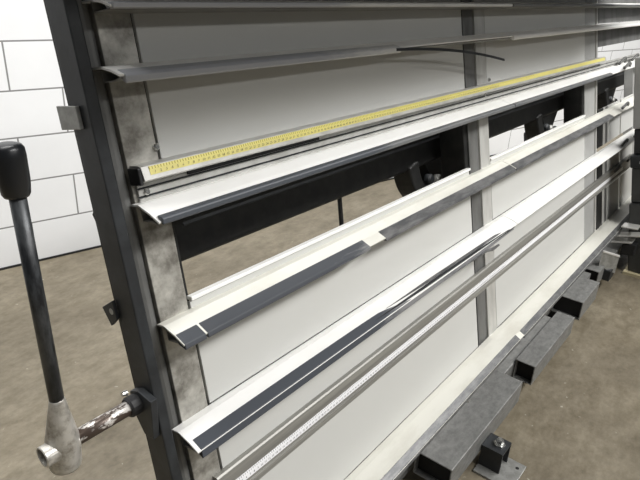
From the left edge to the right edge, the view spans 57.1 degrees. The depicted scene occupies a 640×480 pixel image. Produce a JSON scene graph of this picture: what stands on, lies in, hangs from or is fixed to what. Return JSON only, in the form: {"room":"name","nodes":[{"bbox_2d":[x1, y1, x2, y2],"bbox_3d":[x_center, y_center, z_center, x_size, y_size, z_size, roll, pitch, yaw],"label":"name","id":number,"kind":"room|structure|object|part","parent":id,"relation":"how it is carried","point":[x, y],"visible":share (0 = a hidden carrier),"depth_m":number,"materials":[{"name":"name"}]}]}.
{"room":"metal workshop","nodes":[
{"label":"metal workshop","id":0,"kind":"room"},
{"bbox_2d":[0,133,639,479],"bbox_3d":[4.525,0.067,3.721,11.000,0.200,21.000,20,29,34],"label":"floor","id":1,"kind":"structure","parent":0,"point":[579,419],"depth_m":2.03,"materials":[{"name":"concrete"}]},
{"bbox_2d":[0,0,639,479],"bbox_3d":[0.827,-0.317,2.090,0.640,1.481,3.748,20,29,34],"label":"saw","id":2,"kind":"object","parent":1,"relation":"on","point":[390,340],"visible":0.97,"depth_m":1.22,"materials":[{"name":"paint"}]},
{"bbox_3d":[-0.342,0.080,0.715,0.034,0.301,0.019,20,29,34],"label":"rod","id":3,"kind":"part","parent":2,"relation":"part of","materials":[{"name":"black metal"}]},
{"bbox_3d":[-0.349,0.258,0.792,0.046,0.119,0.045,20,29,34],"label":"clamp lever","id":4,"kind":"part","parent":2,"relation":"part of","materials":[{"name":"silver metal"}]},
{"bbox_3d":[-0.332,-0.162,0.781,0.055,0.039,0.005,20,29,34],"label":"lug plate","id":5,"kind":"part","parent":2,"relation":"part of","materials":[{"name":"grey metal"}]},
{"bbox_3d":[-0.309,0.106,0.868,0.036,0.045,0.005,20,29,34],"label":"lug plate","id":6,"kind":"part","parent":2,"relation":"part of","materials":[{"name":"paint"}]},
{"bbox_3d":[-0.256,0.240,0.894,0.332,1.308,0.018,20,29,34],"label":"post","id":7,"kind":"part","parent":2,"relation":"part of","materials":[{"name":"paint"}]},
{"bbox_3d":[-0.265,0.258,0.887,0.051,0.076,0.012,20,29,34],"label":"pivot plate","id":8,"kind":"part","parent":2,"relation":"part of","materials":[{"name":"paint"}]},
{"bbox_3d":[-0.221,0.190,0.941,0.303,1.320,0.055,20,29,34],"label":"plate","id":9,"kind":"part","parent":2,"relation":"part of","materials":[{"name":"metal"}]},
{"bbox_3d":[0.108,-0.055,1.310,0.015,0.009,1.019,20,29,34],"label":"edge trim","id":10,"kind":"part","parent":2,"relation":"part of","materials":[{"name":"white metal"}]},
{"bbox_3d":[0.061,0.030,1.513,0.012,0.325,0.086,-14,29,-33],"label":"rod","id":11,"kind":"part","parent":2,"relation":"part of","materials":[{"name":"black metal"}]},
{"bbox_3d":[0.493,-0.441,1.704,0.035,0.027,2.412,20,29,34],"label":"tape rail","id":12,"kind":"part","parent":2,"relation":"part of","materials":[{"name":"metal"}]},
{"bbox_3d":[0.757,0.001,2.103,0.026,0.067,3.000,20,29,34],"label":"rule rail","id":13,"kind":"part","parent":2,"relation":"part of","materials":[{"name":"silver metal"}]},
{"bbox_3d":[0.320,-0.177,1.718,0.025,0.034,0.032,20,29,34],"label":"knob","id":14,"kind":"part","parent":2,"relation":"part of","materials":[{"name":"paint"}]},
{"bbox_3d":[0.352,-0.180,1.758,0.025,0.034,0.032,20,29,34],"label":"knob","id":15,"kind":"part","parent":2,"relation":"part of","materials":[{"name":"grey metal"}]},
{"bbox_3d":[0.460,-0.128,1.740,0.296,1.318,0.062,20,29,34],"label":"plate","id":16,"kind":"part","parent":2,"relation":"part of","materials":[{"name":"grey metal"}]},
{"bbox_3d":[0.502,-0.147,1.785,0.301,1.319,0.065,20,29,34],"label":"plate","id":17,"kind":"part","parent":2,"relation":"part of","materials":[{"name":"metal"}]},
{"bbox_3d":[0.817,-0.386,2.140,0.015,0.009,0.974,20,29,34],"label":"edge trim","id":18,"kind":"part","parent":2,"relation":"part of","materials":[{"name":"white metal"}]},
{"bbox_3d":[0.941,-0.467,2.446,0.025,0.034,0.032,20,29,34],"label":"knob","id":19,"kind":"part","parent":2,"relation":"part of","materials":[{"name":"paint"}]},
{"bbox_3d":[1.185,-0.467,2.587,0.296,1.318,0.151,20,29,34],"label":"plate","id":20,"kind":"part","parent":2,"relation":"part of","materials":[{"name":"grey metal"}]},
{"bbox_3d":[1.241,-0.492,2.649,0.301,1.319,0.021,20,29,34],"label":"plate","id":21,"kind":"part","parent":2,"relation":"part of","materials":[{"name":"metal"}]},
{"bbox_3d":[1.312,0.104,2.671,0.111,0.119,0.003,-5,25,-18],"label":"stop plate","id":22,"kind":"part","parent":2,"relation":"part of","materials":[{"name":"grey metal"}]},
{"bbox_2d":[611,56,639,278],"bbox_3d":[1.760,-0.330,2.756,0.686,1.036,0.530,20,29,34],"label":"carriage","id":23,"kind":"object","parent":1,"relation":"on","point":[630,247],"visible":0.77,"depth_m":2.79,"materials":[{"name":"grey metal"}]},
{"bbox_3d":[1.453,0.002,2.834,0.105,0.031,0.069,20,29,34],"label":"clamp arm","id":24,"kind":"part","parent":23,"relation":"part of","materials":[{"name":"white metal"}]},
{"bbox_3d":[1.477,-0.026,2.803,0.105,0.036,0.069,20,29,34],"label":"clamp arm","id":25,"kind":"part","parent":23,"relation":"part of","materials":[{"name":"white metal"}]},
{"bbox_3d":[1.476,-0.065,2.788,0.072,0.013,0.069,20,29,34],"label":"clamp arm","id":26,"kind":"part","parent":23,"relation":"part of","materials":[{"name":"white metal"}]},
{"bbox_2d":[0,0,639,267],"bbox_3d":[2.664,-3.168,4.855,18.000,4.600,0.202,-16,30,-37],"label":"wall","id":27,"kind":"structure","parent":0,"point":[31,84],"depth_m":2.55,"materials":[{"name":"white brick"}]},
{"bbox_2d":[0,154,495,270],"bbox_3d":[2.616,-1.039,5.716,18.000,0.009,0.006,-16,30,-37],"label":"baseboard","id":28,"kind":"structure","parent":27,"relation":"attached to","point":[99,246],"depth_m":2.76,"materials":[{"name":"black"}]}
]}

